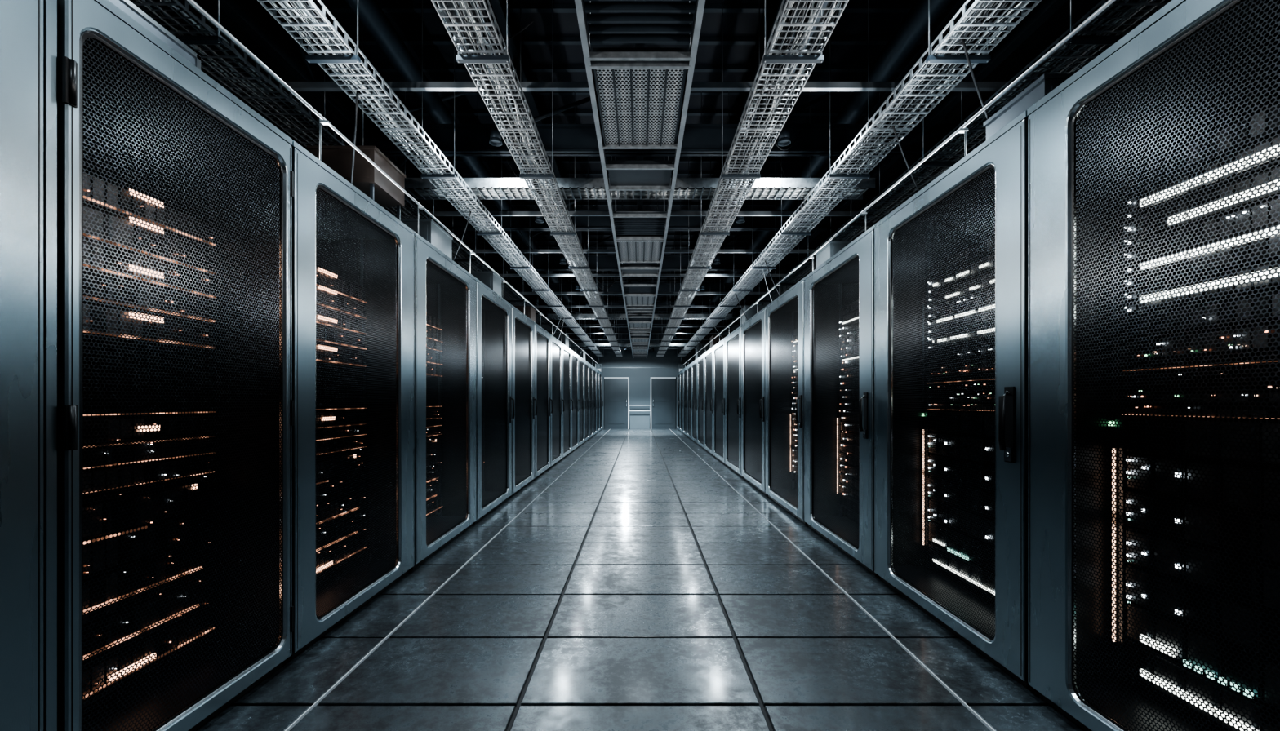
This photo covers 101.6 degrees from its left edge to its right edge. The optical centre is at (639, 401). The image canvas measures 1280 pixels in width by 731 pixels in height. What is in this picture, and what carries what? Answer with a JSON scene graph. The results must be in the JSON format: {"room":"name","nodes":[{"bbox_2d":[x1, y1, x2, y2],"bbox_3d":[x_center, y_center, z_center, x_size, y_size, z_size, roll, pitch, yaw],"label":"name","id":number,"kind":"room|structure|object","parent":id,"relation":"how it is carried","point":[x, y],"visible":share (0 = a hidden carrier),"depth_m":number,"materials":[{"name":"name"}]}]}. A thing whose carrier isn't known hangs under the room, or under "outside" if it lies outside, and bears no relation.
{"room":"server room","nodes":[
{"label":"server room","id":0,"kind":"room"},
{"bbox_2d":[131,0,564,335],"bbox_3d":[-3.250,-1.100,9.500,0.100,4.500,25.000,0,0,0],"label":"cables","id":1,"kind":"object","parent":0,"point":[265,22],"depth_m":4.65,"materials":[{"name":"paint"}]},
{"bbox_2d":[216,81,1013,349],"bbox_3d":[0.000,-2.055,10.470,6.380,0.040,19.740,0,0,0],"label":"ceiling beams","id":2,"kind":"structure","parent":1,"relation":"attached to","point":[295,86],"depth_m":3.41,"materials":[{"name":"grey metal"}]},
{"bbox_2d":[404,177,875,346],"bbox_3d":[0.000,-1.950,11.414,4.200,0.090,13.508,0,0,0],"label":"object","id":3,"kind":"object","parent":2,"relation":"hanging from","point":[485,188],"visible":0.54,"depth_m":4.75,"materials":[{"name":"grey"}]},
{"bbox_2d":[212,0,1067,342],"bbox_3d":[0.000,-2.765,9.500,6.400,0.930,25.000,0,0,0],"label":"roof truss","id":4,"kind":"object","parent":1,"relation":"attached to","point":[470,140],"visible":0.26,"depth_m":4.84,"materials":[{"name":"metal"}]},
{"bbox_2d":[344,0,951,325],"bbox_3d":[0.055,-2.800,9.500,4.190,0.195,24.600,0,0,0],"label":"pipes","id":5,"kind":"object","parent":4,"relation":"hanging from","point":[914,25],"visible":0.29,"depth_m":4.31,"materials":[{"name":"metal"}]},
{"bbox_2d":[566,324,709,428],"bbox_3d":[0.000,-1.100,22.050,6.600,4.500,0.100,0,0,0],"label":"wall","id":6,"kind":"structure","parent":0,"point":[639,378],"depth_m":22.00,"materials":[{"name":"paint"}]},
{"bbox_2d":[604,377,629,429],"bbox_3d":[-0.979,0.068,21.947,1.042,2.165,0.102,0,0,0],"label":"door","id":7,"kind":"structure","parent":6,"relation":"in","point":[616,389],"depth_m":21.94,"materials":[{"name":"paint"}]},
{"bbox_2d":[602,367,677,368],"bbox_3d":[0.000,-1.425,21.989,6.400,0.050,0.019,0,0,0],"label":"trim","id":8,"kind":"structure","parent":6,"relation":"attached to","point":[602,367],"depth_m":21.98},
{"bbox_2d":[650,377,675,429],"bbox_3d":[0.969,0.068,21.947,1.062,2.165,0.102,0,0,0],"label":"door","id":9,"kind":"structure","parent":6,"relation":"in","point":[663,389],"depth_m":21.94,"materials":[{"name":"paint"}]},
{"bbox_2d":[257,0,1021,314],"bbox_3d":[0.000,-3.380,9.525,6.600,0.140,25.050,0,0,0],"label":"ceiling","id":10,"kind":"structure","parent":0,"point":[740,18],"depth_m":5.20,"materials":[{"name":"paint"}]},
{"bbox_2d":[128,0,580,351],"bbox_3d":[-2.350,-2.595,9.350,0.320,1.450,23.701,0,0,0],"label":"cable tray","id":11,"kind":"object","parent":10,"relation":"hanging from","point":[202,44],"visible":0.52,"depth_m":3.21,"materials":[{"name":"grey metal"}]},
{"bbox_2d":[257,0,604,358],"bbox_3d":[-1.600,-2.545,9.350,0.270,1.550,23.701,0,0,0],"label":"cable tray","id":12,"kind":"object","parent":10,"relation":"hanging from","point":[307,19],"visible":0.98,"depth_m":3.37,"materials":[{"name":"grey metal"}]},
{"bbox_2d":[315,20,989,361],"bbox_3d":[0.044,-1.815,10.212,5.009,1.316,16.028,0,0,0],"label":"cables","id":13,"kind":"object","parent":12,"relation":"hanging from","point":[532,21],"visible":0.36,"depth_m":3.47,"materials":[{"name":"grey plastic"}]},
{"bbox_2d":[488,16,502,146],"bbox_3d":[-1.200,-2.730,4.350,0.110,1.160,0.107,0,0,0],"label":"recessed light","id":14,"kind":"object","parent":10,"relation":"in","point":[495,136],"visible":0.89,"depth_m":4.32,"materials":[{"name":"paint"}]},
{"bbox_2d":[431,0,622,357],"bbox_3d":[-0.820,-2.545,9.351,0.270,1.550,23.701,0,0,0],"label":"cable tray","id":15,"kind":"object","parent":10,"relation":"hanging from","point":[457,15],"visible":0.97,"depth_m":3.37,"materials":[{"name":"grey metal"}]},
{"bbox_2d":[535,164,544,223],"bbox_3d":[-1.200,-2.730,6.250,0.110,1.160,0.107,0,0,0],"label":"recessed light","id":16,"kind":"object","parent":10,"relation":"in","point":[540,220],"visible":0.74,"depth_m":6.24,"materials":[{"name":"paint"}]},
{"bbox_2d":[560,253,566,264],"bbox_3d":[-1.200,-2.730,8.150,0.110,1.160,0.107,0,0,0],"label":"recessed light","id":17,"kind":"object","parent":10,"relation":"in","point":[562,260],"visible":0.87,"depth_m":8.12,"materials":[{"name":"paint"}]},
{"bbox_2d":[574,234,580,290],"bbox_3d":[-1.200,-2.730,10.050,0.110,1.160,0.107,0,0,0],"label":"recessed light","id":18,"kind":"object","parent":10,"relation":"in","point":[577,286],"visible":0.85,"depth_m":10.02,"materials":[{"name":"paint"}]},
{"bbox_2d":[574,0,705,358],"bbox_3d":[0.000,-2.554,9.550,0.584,1.532,24.100,0,0,0],"label":"panels","id":19,"kind":"object","parent":10,"relation":"hanging from","point":[640,92],"visible":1,"depth_m":3.20,"materials":[{"name":"metal"}]},
{"bbox_2d":[677,324,684,373],"bbox_3d":[1.720,-1.080,21.670,0.280,4.460,0.260,0,0,0],"label":"column","id":20,"kind":"object","parent":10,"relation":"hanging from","point":[681,364],"visible":0.31,"depth_m":21.55,"materials":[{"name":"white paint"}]},
{"bbox_2d":[699,272,705,290],"bbox_3d":[1.200,-2.730,10.050,0.110,1.160,0.107,0,0,0],"label":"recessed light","id":21,"kind":"object","parent":10,"relation":"in","point":[702,286],"visible":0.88,"depth_m":10.02,"materials":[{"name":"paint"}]},
{"bbox_2d":[713,253,719,264],"bbox_3d":[1.200,-2.730,8.150,0.110,1.160,0.107,0,0,0],"label":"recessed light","id":22,"kind":"object","parent":10,"relation":"in","point":[717,260],"visible":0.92,"depth_m":8.12,"materials":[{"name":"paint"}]},
{"bbox_2d":[735,209,744,223],"bbox_3d":[1.200,-2.730,6.250,0.110,1.160,0.107,0,0,0],"label":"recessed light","id":23,"kind":"object","parent":10,"relation":"in","point":[740,220],"visible":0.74,"depth_m":6.23,"materials":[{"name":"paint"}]},
{"bbox_2d":[656,0,848,357],"bbox_3d":[0.800,-2.545,9.351,0.310,1.550,23.701,0,0,0],"label":"cable tray","id":24,"kind":"object","parent":10,"relation":"hanging from","point":[771,55],"visible":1,"depth_m":3.40,"materials":[{"name":"grey metal"}]},
{"bbox_2d":[777,46,791,146],"bbox_3d":[1.200,-2.730,4.350,0.110,1.160,0.107,0,0,0],"label":"pendant light","id":25,"kind":"object","parent":10,"relation":"in","point":[784,136],"visible":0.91,"depth_m":4.32,"materials":[{"name":"paint"}]},
{"bbox_2d":[676,0,1041,358],"bbox_3d":[1.660,-2.545,9.350,0.320,1.550,23.701,0,0,0],"label":"cable tray","id":26,"kind":"object","parent":10,"relation":"hanging from","point":[981,8],"visible":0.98,"depth_m":3.40,"materials":[{"name":"grey metal"}]},
{"bbox_2d":[703,0,1169,350],"bbox_3d":[2.400,-2.595,9.350,0.320,1.450,23.701,0,0,0],"label":"cable tray","id":27,"kind":"object","parent":10,"relation":"hanging from","point":[1092,35],"visible":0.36,"depth_m":3.60,"materials":[{"name":"grey metal"}]},
{"bbox_2d":[195,428,1084,730],"bbox_3d":[0.000,1.200,9.500,6.400,0.100,25.000,0,0,0],"label":"floor","id":28,"kind":"structure","parent":0,"point":[639,591],"depth_m":2.56,"materials":[{"name":"black tile"}]},
{"bbox_2d":[0,0,43,730],"bbox_3d":[-2.060,0.000,0.723,1.081,2.300,1.237,0,0,0],"label":"tall cabinet","id":29,"kind":"object","parent":28,"relation":"on","point":[21,21],"visible":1,"depth_m":1.28,"materials":[{"name":"grey metal"}]},
{"bbox_2d":[43,0,57,730],"bbox_3d":[-1.776,0.000,1.360,0.488,2.300,0.026,0,0,0],"label":"strip","id":30,"kind":"object","parent":28,"relation":"on","point":[50,6],"visible":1,"depth_m":1.36,"materials":[{"name":"metal"}]},
{"bbox_2d":[57,0,293,730],"bbox_3d":[-2.053,0.000,1.835,1.095,2.300,0.913,0,0,0],"label":"tall cabinet","id":31,"kind":"object","parent":28,"relation":"on","point":[175,404],"visible":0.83,"depth_m":1.86,"materials":[{"name":"black metal"}]},
{"bbox_2d":[108,0,200,70],"bbox_3d":[-1.893,-1.276,1.238,0.215,0.252,1.775,0,0,0],"label":"cable raceway","id":32,"kind":"object","parent":31,"relation":"on","point":[126,6],"visible":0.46,"depth_m":1.94,"materials":[{"name":"metal"}]},
{"bbox_2d":[286,140,414,659],"bbox_3d":[-2.060,0.000,2.915,1.081,2.300,1.232,0,0,0],"label":"tall cabinet","id":33,"kind":"object","parent":28,"relation":"on","point":[353,260],"visible":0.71,"depth_m":3.00,"materials":[{"name":"black metal"}]},
{"bbox_2d":[306,146,405,221],"bbox_3d":[-2.000,-1.430,3.725,0.456,0.560,0.466,0,0,0],"label":"junction box","id":34,"kind":"object","parent":33,"relation":"on","point":[367,179],"visible":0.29,"depth_m":3.50,"materials":[{"name":"metal"}]},
{"bbox_2d":[409,231,476,569],"bbox_3d":[-2.060,0.000,4.202,1.081,2.300,1.327,0,0,0],"label":"tall cabinet","id":35,"kind":"object","parent":28,"relation":"on","point":[446,293],"visible":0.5,"depth_m":4.47,"materials":[{"name":"black paint"}]},
{"bbox_2d":[400,218,453,259],"bbox_3d":[-2.000,-1.360,4.750,0.416,0.420,0.516,0,0,0],"label":"junction box","id":36,"kind":"object","parent":35,"relation":"on","point":[429,230],"visible":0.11,"depth_m":4.54,"materials":[{"name":"metal"}]},
{"bbox_2d":[472,278,514,524],"bbox_3d":[-2.037,0.000,5.540,1.127,2.300,1.332,0,0,0],"label":"tall cabinet","id":37,"kind":"object","parent":28,"relation":"on","point":[494,313],"visible":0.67,"depth_m":5.90,"materials":[{"name":"black metal"}]},
{"bbox_2d":[468,271,502,297],"bbox_3d":[-1.975,-1.370,6.600,0.366,0.440,0.416,0,0,0],"label":"junction box","id":38,"kind":"object","parent":37,"relation":"on","point":[490,279],"visible":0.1,"depth_m":6.40,"materials":[{"name":"metal"}]},
{"bbox_2d":[508,305,537,497],"bbox_3d":[-2.037,0.000,6.880,1.127,2.300,1.332,0,0,0],"label":"tall cabinet","id":39,"kind":"object","parent":28,"relation":"on","point":[522,327],"visible":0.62,"depth_m":7.31,"materials":[{"name":"black paint"}]},
{"bbox_2d":[514,306,536,322],"bbox_3d":[-1.950,-1.360,8.800,0.316,0.420,0.416,0,0,0],"label":"junction box","id":40,"kind":"object","parent":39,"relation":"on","point":[530,312],"visible":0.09,"depth_m":8.60,"materials":[{"name":"metal"}]},
{"bbox_2d":[532,322,552,480],"bbox_3d":[-2.037,0.000,8.220,1.127,2.300,1.332,0,0,0],"label":"tall cabinet","id":41,"kind":"object","parent":28,"relation":"on","point":[542,337],"visible":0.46,"depth_m":8.71,"materials":[{"name":"black metal"}]},
{"bbox_2d":[548,333,564,468],"bbox_3d":[-2.037,0.000,9.560,1.127,2.300,1.332,0,0,0],"label":"tall cabinet","id":42,"kind":"object","parent":28,"relation":"on","point":[556,346],"visible":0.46,"depth_m":10.06,"materials":[{"name":"black paint"}]},
{"bbox_2d":[552,333,568,347],"bbox_3d":[-1.950,-1.400,12.900,0.316,0.500,0.616,0,0,0],"label":"junction box","id":43,"kind":"object","parent":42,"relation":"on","point":[565,340],"visible":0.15,"depth_m":12.60,"materials":[{"name":"metal"}]},
{"bbox_2d":[560,343,573,460],"bbox_3d":[-2.037,0.000,10.900,1.127,2.300,1.332,0,0,0],"label":"tall cabinet","id":44,"kind":"object","parent":28,"relation":"on","point":[566,352],"visible":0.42,"depth_m":11.40,"materials":[{"name":"black paint"}]},
{"bbox_2d":[569,350,580,453],"bbox_3d":[-2.037,0.000,12.240,1.127,2.300,1.332,0,0,0],"label":"tall cabinet","id":45,"kind":"object","parent":28,"relation":"on","point":[575,358],"visible":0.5,"depth_m":12.74,"materials":[{"name":"black metal"}]},
{"bbox_2d":[577,355,586,448],"bbox_3d":[-2.037,0.000,13.580,1.127,2.300,1.332,0,0,0],"label":"tall cabinet","id":46,"kind":"object","parent":28,"relation":"on","point":[581,362],"visible":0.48,"depth_m":14.08,"materials":[{"name":"black metal"}]},
{"bbox_2d":[582,360,590,444],"bbox_3d":[-2.037,0.000,14.920,1.127,2.300,1.332,0,0,0],"label":"tall cabinet","id":47,"kind":"object","parent":28,"relation":"on","point":[586,363],"visible":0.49,"depth_m":15.51,"materials":[{"name":"black metal"}]},
{"bbox_2d":[587,363,594,439],"bbox_3d":[-2.037,0.000,16.260,1.127,2.300,1.332,0,0,0],"label":"tall cabinet","id":48,"kind":"object","parent":28,"relation":"on","point":[592,402],"visible":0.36,"depth_m":16.76,"materials":[{"name":"black metal"}]},
{"bbox_2d":[573,349,585,359],"bbox_3d":[-1.950,-1.400,16.900,0.316,0.500,0.616,0,0,0],"label":"junction box","id":49,"kind":"object","parent":48,"relation":"on","point":[582,354],"visible":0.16,"depth_m":16.60,"materials":[{"name":"metal"}]},
{"bbox_2d":[592,366,597,436],"bbox_3d":[-2.037,0.000,17.600,1.127,2.300,1.332,0,0,0],"label":"tall cabinet","id":50,"kind":"object","parent":28,"relation":"on","point":[594,370],"visible":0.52,"depth_m":18.10,"materials":[{"name":"black metal"}]},
{"bbox_2d":[595,368,600,434],"bbox_3d":[-2.037,0.000,18.940,1.127,2.300,1.332,0,0,0],"label":"tall cabinet","id":51,"kind":"object","parent":28,"relation":"on","point":[597,371],"visible":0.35,"depth_m":19.44,"materials":[{"name":"black metal"}]},
{"bbox_2d":[595,324,602,373],"bbox_3d":[-1.720,-1.080,21.670,0.280,4.460,0.260,0,0,0],"label":"column","id":52,"kind":"object","parent":28,"relation":"on","point":[597,366],"visible":0.31,"depth_m":21.55,"materials":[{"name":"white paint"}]},
{"bbox_2d":[599,371,603,431],"bbox_3d":[-2.037,0.000,20.280,1.127,2.300,1.332,0,0,0],"label":"tall cabinet","id":53,"kind":"object","parent":28,"relation":"on","point":[600,372],"visible":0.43,"depth_m":20.70,"materials":[{"name":"grey metal"}]},
{"bbox_2d":[284,432,995,730],"bbox_3d":[0.000,1.153,9.750,2.475,0.013,24.500,0,0,0],"label":"floor line","id":54,"kind":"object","parent":28,"relation":"on","point":[371,651],"depth_m":2.57,"materials":[{"name":"white"}]},
{"bbox_2d":[629,404,650,429],"bbox_3d":[-0.010,0.650,21.880,0.890,1.000,0.040,0,0,0],"label":"guard rail","id":55,"kind":"object","parent":28,"relation":"on","point":[629,405],"visible":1,"depth_m":21.87,"materials":[{"name":"silver metal"}]},
{"bbox_2d":[677,371,680,431],"bbox_3d":[2.037,0.000,20.530,1.127,2.300,1.332,0,0,0],"label":"tall cabinet","id":56,"kind":"object","parent":28,"relation":"on","point":[678,373],"visible":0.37,"depth_m":21.03,"materials":[{"name":"black metal"}]},
{"bbox_2d":[680,368,684,434],"bbox_3d":[2.037,0.000,19.110,1.127,2.300,1.492,0,0,0],"label":"tall cabinet","id":57,"kind":"object","parent":28,"relation":"on","point":[682,371],"visible":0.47,"depth_m":19.69,"materials":[{"name":"black metal"}]},
{"bbox_2d":[683,366,687,436],"bbox_3d":[2.037,0.000,17.610,1.127,2.300,1.492,0,0,0],"label":"tall cabinet","id":58,"kind":"object","parent":28,"relation":"on","point":[685,370],"visible":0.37,"depth_m":18.04,"materials":[{"name":"black metal"}]},
{"bbox_2d":[687,362,693,440],"bbox_3d":[2.037,0.000,16.110,1.127,2.300,1.492,0,0,0],"label":"tall cabinet","id":59,"kind":"object","parent":28,"relation":"on","point":[689,366],"visible":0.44,"depth_m":16.69,"materials":[{"name":"black metal"}]},
{"bbox_2d":[694,346,708,359],"bbox_3d":[1.985,-1.450,16.850,0.346,0.600,0.716,0,0,0],"label":"junction box","id":60,"kind":"object","parent":59,"relation":"on","point":[702,351],"visible":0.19,"depth_m":16.49,"materials":[{"name":"metal"}]},
{"bbox_2d":[691,359,698,444],"bbox_3d":[2.037,0.000,14.610,1.127,2.300,1.492,0,0,0],"label":"tall cabinet","id":61,"kind":"object","parent":28,"relation":"on","point":[694,365],"visible":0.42,"depth_m":15.19,"materials":[{"name":"black metal"}]},
{"bbox_2d":[697,353,705,449],"bbox_3d":[2.037,0.000,13.110,1.127,2.300,1.492,0,0,0],"label":"tall cabinet","id":62,"kind":"object","parent":28,"relation":"on","point":[700,360],"visible":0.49,"depth_m":13.61,"materials":[{"name":"black metal"}]},
{"bbox_2d":[709,335,726,348],"bbox_3d":[1.985,-1.400,13.300,0.346,0.500,0.616,0,0,0],"label":"junction box","id":63,"kind":"object","parent":62,"relation":"on","point":[716,340],"visible":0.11,"depth_m":12.99,"materials":[{"name":"metal"}]},
{"bbox_2d":[704,346,715,457],"bbox_3d":[2.037,0.000,11.610,1.127,2.300,1.492,0,0,0],"label":"tall cabinet","id":64,"kind":"object","parent":28,"relation":"on","point":[708,355],"visible":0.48,"depth_m":11.91,"materials":[{"name":"black metal"}]},
{"bbox_2d":[713,337,726,465],"bbox_3d":[2.037,0.000,10.110,1.127,2.300,1.492,0,0,0],"label":"tall cabinet","id":65,"kind":"object","parent":28,"relation":"on","point":[719,348],"visible":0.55,"depth_m":10.63,"materials":[{"name":"black metal"}]},
{"bbox_2d":[724,325,743,477],"bbox_3d":[2.037,0.000,8.610,1.127,2.300,1.492,0,0,0],"label":"tall cabinet","id":66,"kind":"object","parent":28,"relation":"on","point":[733,340],"visible":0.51,"depth_m":9.14,"materials":[{"name":"black paint"}]},
{"bbox_2d":[739,306,765,325],"bbox_3d":[1.985,-1.400,9.250,0.346,0.500,0.516,0,0,0],"label":"junction box","id":67,"kind":"object","parent":66,"relation":"on","point":[753,310],"visible":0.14,"depth_m":9.00,"materials":[{"name":"metal"}]},
{"bbox_2d":[741,307,768,495],"bbox_3d":[2.037,0.000,7.110,1.127,2.300,1.492,0,0,0],"label":"tall cabinet","id":68,"kind":"object","parent":28,"relation":"on","point":[753,331],"visible":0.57,"depth_m":7.53,"materials":[{"name":"black metal"}]},
{"bbox_2d":[764,278,807,524],"bbox_3d":[2.037,0.000,5.610,1.127,2.300,1.492,0,0,0],"label":"tall cabinet","id":69,"kind":"object","parent":28,"relation":"on","point":[784,316],"visible":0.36,"depth_m":6.01,"materials":[{"name":"black paint"}]},
{"bbox_2d":[804,225,879,576],"bbox_3d":[2.037,0.000,4.133,1.127,2.300,1.447,0,0,0],"label":"tall cabinet","id":70,"kind":"object","parent":28,"relation":"on","point":[839,293],"visible":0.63,"depth_m":4.26,"materials":[{"name":"black metal"}]},
{"bbox_2d":[814,241,851,268],"bbox_3d":[2.010,-1.340,5.200,0.396,0.380,0.416,0,0,0],"label":"junction box","id":71,"kind":"object","parent":70,"relation":"on","point":[830,249],"visible":0.09,"depth_m":5.03,"materials":[{"name":"metal"}]},
{"bbox_2d":[874,110,1032,688],"bbox_3d":[2.037,0.000,2.732,1.127,2.300,1.337,0,0,0],"label":"tall cabinet","id":72,"kind":"object","parent":28,"relation":"on","point":[951,260],"visible":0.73,"depth_m":2.73,"materials":[{"name":"black metal"}]},
{"bbox_2d":[982,73,1074,140],"bbox_3d":[2.010,-1.310,2.550,0.396,0.320,0.416,0,0,0],"label":"junction box","id":73,"kind":"object","parent":72,"relation":"on","point":[1046,83],"visible":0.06,"depth_m":2.47,"materials":[{"name":"metal"}]},
{"bbox_2d":[1026,0,1279,730],"bbox_3d":[2.060,0.000,1.430,1.081,2.300,1.252,0,0,0],"label":"tall cabinet","id":74,"kind":"object","parent":28,"relation":"on","point":[1153,168],"visible":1,"depth_m":1.71,"materials":[{"name":"black metal"}]},
{"bbox_3d":[-2.060,0.000,-0.550,1.081,2.300,1.292,0,0,0],"label":"cabinet","id":75,"kind":"object","parent":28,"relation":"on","visible":0},
{"bbox_2d":[186,0,601,371],"bbox_3d":[-1.577,-1.290,9.400,0.065,0.279,23.600,0,0,0],"label":"conduit pipe","id":76,"kind":"object","parent":75,"relation":"on","point":[322,121],"visible":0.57,"depth_m":2.60,"materials":[{"name":"grey metal"}]},
{"bbox_3d":[2.060,0.000,0.225,1.081,2.300,1.142,0,0,0],"label":"cabinet","id":77,"kind":"object","parent":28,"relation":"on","visible":0},
{"bbox_2d":[679,0,1115,371],"bbox_3d":[1.613,-1.270,9.400,0.055,0.239,23.600,0,0,0],"label":"conduit pipe","id":78,"kind":"object","parent":77,"relation":"on","point":[962,130],"visible":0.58,"depth_m":2.60,"materials":[{"name":"grey metal"}]},
{"bbox_2d":[716,0,1171,325],"bbox_3d":[3.250,-1.100,9.500,0.100,4.500,25.000,0,0,0],"label":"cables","id":79,"kind":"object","parent":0,"point":[1059,23],"depth_m":4.63,"materials":[{"name":"paint"}]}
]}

